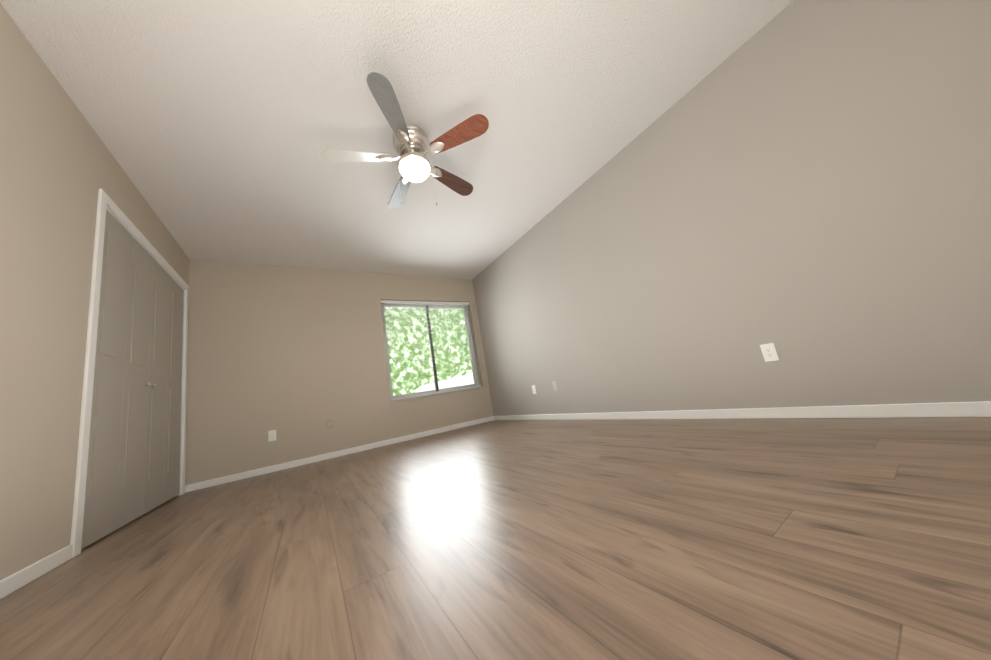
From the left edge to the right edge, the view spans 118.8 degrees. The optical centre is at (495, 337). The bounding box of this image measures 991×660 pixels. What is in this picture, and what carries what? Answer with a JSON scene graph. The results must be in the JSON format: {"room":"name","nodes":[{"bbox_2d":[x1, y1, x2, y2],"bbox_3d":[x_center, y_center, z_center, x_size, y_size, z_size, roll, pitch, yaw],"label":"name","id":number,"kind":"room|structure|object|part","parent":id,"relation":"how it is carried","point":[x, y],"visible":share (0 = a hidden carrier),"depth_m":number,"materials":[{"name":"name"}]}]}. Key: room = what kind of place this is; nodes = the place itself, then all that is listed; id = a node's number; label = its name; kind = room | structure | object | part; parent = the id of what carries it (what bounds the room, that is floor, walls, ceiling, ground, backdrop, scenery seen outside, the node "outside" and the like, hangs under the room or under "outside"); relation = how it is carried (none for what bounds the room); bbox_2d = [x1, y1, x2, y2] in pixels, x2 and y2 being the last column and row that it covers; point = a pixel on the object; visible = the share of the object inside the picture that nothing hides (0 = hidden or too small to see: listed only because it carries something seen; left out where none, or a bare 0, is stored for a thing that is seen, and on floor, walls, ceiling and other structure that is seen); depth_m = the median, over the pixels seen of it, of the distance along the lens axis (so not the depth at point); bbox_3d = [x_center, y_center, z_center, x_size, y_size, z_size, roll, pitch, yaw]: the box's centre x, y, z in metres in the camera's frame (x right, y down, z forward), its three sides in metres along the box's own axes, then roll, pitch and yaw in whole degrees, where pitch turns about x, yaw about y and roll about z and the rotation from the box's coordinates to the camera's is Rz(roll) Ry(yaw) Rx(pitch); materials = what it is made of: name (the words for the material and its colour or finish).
{"room":"empty bedroom","nodes":[
{"label":"empty bedroom","id":0,"kind":"room"},
{"bbox_2d":[0,3,185,579],"bbox_3d":[-1.943,-0.286,0.880,0.200,2.440,4.915,-3,-12,-33],"label":"wall","id":1,"kind":"structure","parent":0,"point":[53,150],"depth_m":1.39,"materials":[{"name":"beige paint"}]},
{"bbox_2d":[0,544,72,599],"bbox_3d":[-1.309,0.704,0.181,0.013,0.068,3.144,-3,-12,-33],"label":"baseboard","id":2,"kind":"structure","parent":1,"relation":"attached to","point":[12,583],"depth_m":1.27,"materials":[{"name":"white"}]},
{"bbox_2d":[81,209,131,548],"bbox_3d":[-2.444,0.179,1.841,0.036,2.008,0.364,-3,-12,-33],"label":"door","id":3,"kind":"structure","parent":1,"relation":"in","point":[100,508],"depth_m":1.83,"materials":[{"name":"beige paint"}]},
{"bbox_2d":[70,188,188,557],"bbox_3d":[-2.801,0.307,2.247,0.200,2.040,1.500,-3,-12,-33],"label":"door frame","id":4,"kind":"structure","parent":1,"relation":"attached to","point":[133,236],"depth_m":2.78,"materials":[{"name":"white wood"}]},
{"bbox_2d":[115,237,152,529],"bbox_3d":[-2.623,0.263,2.149,0.066,2.008,0.364,-3,-12,-33],"label":"door","id":5,"kind":"structure","parent":1,"relation":"in","point":[130,494],"depth_m":2.12,"materials":[{"name":"beige paint"}]},
{"bbox_2d":[143,259,169,513],"bbox_3d":[-2.814,0.349,2.449,0.066,2.008,0.364,-3,-12,-33],"label":"door","id":6,"kind":"structure","parent":1,"relation":"in","point":[153,498],"depth_m":2.42,"materials":[{"name":"beige paint"}]},
{"bbox_2d":[163,276,183,502],"bbox_3d":[-3.017,0.435,2.741,0.036,2.008,0.364,-3,-12,-33],"label":"door","id":7,"kind":"structure","parent":1,"relation":"in","point":[173,425],"depth_m":2.72,"materials":[{"name":"beige paint"}]},
{"bbox_2d":[185,255,188,285],"bbox_3d":[-3.255,0.301,2.944,0.200,2.440,0.115,-3,-12,-33],"label":"wall","id":8,"kind":"structure","parent":0,"point":[187,271],"depth_m":3.18,"materials":[{"name":"beige paint"}]},
{"bbox_2d":[185,259,493,484],"bbox_3d":[-1.760,0.255,4.099,3.966,2.440,0.200,-3,-12,-33],"label":"wall","id":9,"kind":"structure","parent":0,"point":[294,358],"depth_m":3.55,"materials":[{"name":"beige paint"}]},
{"bbox_2d":[268,430,275,441],"bbox_3d":[-2.489,1.090,3.271,0.070,0.115,0.008,-3,-12,-33],"label":"electrical outlet","id":10,"kind":"object","parent":9,"relation":"attached to","point":[271,435],"visible":1,"depth_m":3.27,"materials":[{"name":"white plastic"}]},
{"bbox_2d":[326,419,332,429],"bbox_3d":[-2.024,1.050,3.574,0.070,0.115,0.015,-3,-12,-33],"label":"outlet","id":11,"kind":"object","parent":9,"relation":"attached to","point":[329,423],"visible":1,"depth_m":3.58,"materials":[{"name":"beige plastic"}]},
{"bbox_2d":[186,416,493,491],"bbox_3d":[-1.511,1.382,3.807,3.566,0.068,0.013,-3,-12,-33],"label":"baseboard","id":12,"kind":"structure","parent":9,"relation":"attached to","point":[238,476],"depth_m":3.45,"materials":[{"name":"white"}]},
{"bbox_2d":[380,300,481,400],"bbox_3d":[-0.993,0.144,4.631,1.480,1.470,0.150,-3,-12,-33],"label":"window","id":13,"kind":"structure","parent":9,"relation":"in","point":[469,328],"depth_m":4.60,"materials":[{"name":"white plastic"}]},
{"bbox_2d":[389,303,399,397],"bbox_3d":[-1.472,0.162,4.254,0.011,1.400,0.028,-3,-12,-33],"label":"string","id":14,"kind":"object","parent":13,"relation":"hanging from","point":[389,303],"depth_m":4.25,"materials":[{"name":"white fabric"}]},
{"bbox_3d":[-1.018,0.155,4.670,1.396,1.386,0.042,-3,-12,-33],"label":"window sash","id":15,"kind":"part","parent":13,"relation":"part of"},
{"bbox_2d":[387,304,471,354],"bbox_3d":[-0.988,-0.133,4.611,1.316,0.860,0.014,-3,-12,-33],"label":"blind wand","id":16,"kind":"object","parent":13,"relation":"hanging from","point":[389,328],"visible":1,"depth_m":4.28,"materials":[{"name":"white plastic"}]},
{"bbox_3d":[-0.965,0.126,4.586,1.470,1.456,0.040,-3,-12,-33],"label":"window blind rails","id":17,"kind":"part","parent":13,"relation":"part of","materials":[{"name":"white plastic"}]},
{"bbox_2d":[390,386,484,402],"bbox_3d":[-0.842,0.854,4.456,1.504,0.020,0.143,-3,-12,-33],"label":"window sill","id":18,"kind":"structure","parent":9,"relation":"on","point":[436,394],"depth_m":4.34,"materials":[{"name":"stone"}]},
{"bbox_2d":[0,0,793,279],"bbox_3d":[-0.655,-1.566,2.255,3.966,0.100,5.230,-3,-12,-33],"label":"ceiling","id":19,"kind":"structure","parent":0,"point":[219,127],"depth_m":1.95,"materials":[{"name":"white paint"}]},
{"bbox_2d":[321,72,488,207],"bbox_3d":[-0.629,-1.235,2.242,1.191,0.555,1.140,-3,-12,-33],"label":"fan","id":20,"kind":"object","parent":19,"relation":"hanging from","point":[411,145],"visible":1,"depth_m":2.11,"materials":[{"name":"brown wood"}]},
{"bbox_3d":[-0.999,-1.306,2.118,0.443,0.036,0.225,-3,-12,-33],"label":"blade","id":21,"kind":"part","parent":20,"relation":"part of","materials":[{"name":"wood"}]},
{"bbox_3d":[-0.650,-1.415,1.831,0.324,0.036,0.397,-3,-12,-33],"label":"blade","id":22,"kind":"part","parent":20,"relation":"part of","materials":[{"name":"wood"}]},
{"bbox_3d":[-0.825,-1.259,2.544,0.137,0.036,0.451,-3,-12,-33],"label":"blade","id":23,"kind":"part","parent":20,"relation":"part of","materials":[{"name":"wood"}]},
{"bbox_3d":[-0.626,-1.391,2.224,0.188,0.048,0.188,-3,-12,-33],"label":"motor","id":24,"kind":"part","parent":20,"relation":"part of","materials":[{"name":"silver metal"}]},
{"bbox_3d":[-0.600,-1.234,2.196,0.228,0.082,0.228,-3,-12,-33],"label":"globe","id":25,"kind":"part","parent":20,"relation":"part of","materials":[{"name":"white glass"}]},
{"bbox_3d":[-0.590,-1.178,2.186,0.250,0.349,0.064,-3,-12,-33],"label":"chain","id":26,"kind":"part","parent":20,"relation":"part of","materials":[{"name":"silver metal"}]},
{"bbox_3d":[-0.370,-1.339,2.522,0.444,0.036,0.222,-3,-12,-33],"label":"blade","id":27,"kind":"part","parent":20,"relation":"part of","materials":[{"name":"brown wood"}]},
{"bbox_3d":[-0.262,-1.436,2.081,0.321,0.036,0.399,-3,-12,-33],"label":"blade","id":28,"kind":"part","parent":20,"relation":"part of","materials":[{"name":"brown wood"}]},
{"bbox_2d":[0,417,990,659],"bbox_3d":[-0.241,0.902,1.816,3.966,0.100,5.230,-3,-12,-33],"label":"floor","id":29,"kind":"structure","parent":0,"point":[763,539],"depth_m":0.85,"materials":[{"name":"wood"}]},
{"bbox_2d":[472,0,990,415],"bbox_3d":[1.181,-0.438,2.979,0.200,2.440,5.030,-3,-12,-33],"label":"wall","id":30,"kind":"structure","parent":0,"point":[804,186],"depth_m":1.81,"materials":[{"name":"beige paint"}]},
{"bbox_2d":[532,385,536,393],"bbox_3d":[0.512,0.689,3.907,0.008,0.115,0.070,-3,-12,-33],"label":"electrical outlet","id":31,"kind":"object","parent":30,"relation":"attached to","point":[533,389],"visible":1,"depth_m":3.90,"materials":[{"name":"white plastic"}]},
{"bbox_2d":[552,381,557,390],"bbox_3d":[0.721,0.584,3.570,0.015,0.115,0.070,-3,-12,-33],"label":"outlet","id":32,"kind":"object","parent":30,"relation":"attached to","point":[554,383],"visible":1,"depth_m":3.57,"materials":[{"name":"beige plastic"}]},
{"bbox_2d":[494,401,990,419],"bbox_3d":[1.236,0.741,2.793,0.013,0.068,4.817,-3,-12,-33],"label":"baseboard","id":33,"kind":"structure","parent":30,"relation":"attached to","point":[953,409],"depth_m":1.76,"materials":[{"name":"white"}]},
{"bbox_2d":[760,343,778,361],"bbox_3d":[1.781,0.095,1.908,0.008,0.115,0.070,-3,-12,-33],"label":"electrical outlet","id":34,"kind":"object","parent":30,"relation":"attached to","point":[769,352],"visible":1,"depth_m":1.91,"materials":[{"name":"white plastic"}]},
{"label":"outside","id":35,"kind":"structure","parent":0,"visible":0},
{"bbox_2d":[384,307,472,395],"bbox_3d":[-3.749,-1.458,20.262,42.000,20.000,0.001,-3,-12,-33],"label":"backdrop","id":36,"kind":"structure","parent":35,"point":[414,363],"depth_m":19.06,"materials":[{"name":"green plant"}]},
{"label":"lawn","id":37,"kind":"structure","parent":35,"visible":0},
{"bbox_2d":[413,377,473,391],"bbox_3d":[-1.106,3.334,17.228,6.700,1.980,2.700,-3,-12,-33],"label":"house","id":38,"kind":"structure","parent":37,"relation":"on","point":[465,382],"depth_m":15.29,"materials":[{"name":"white"}]}
]}

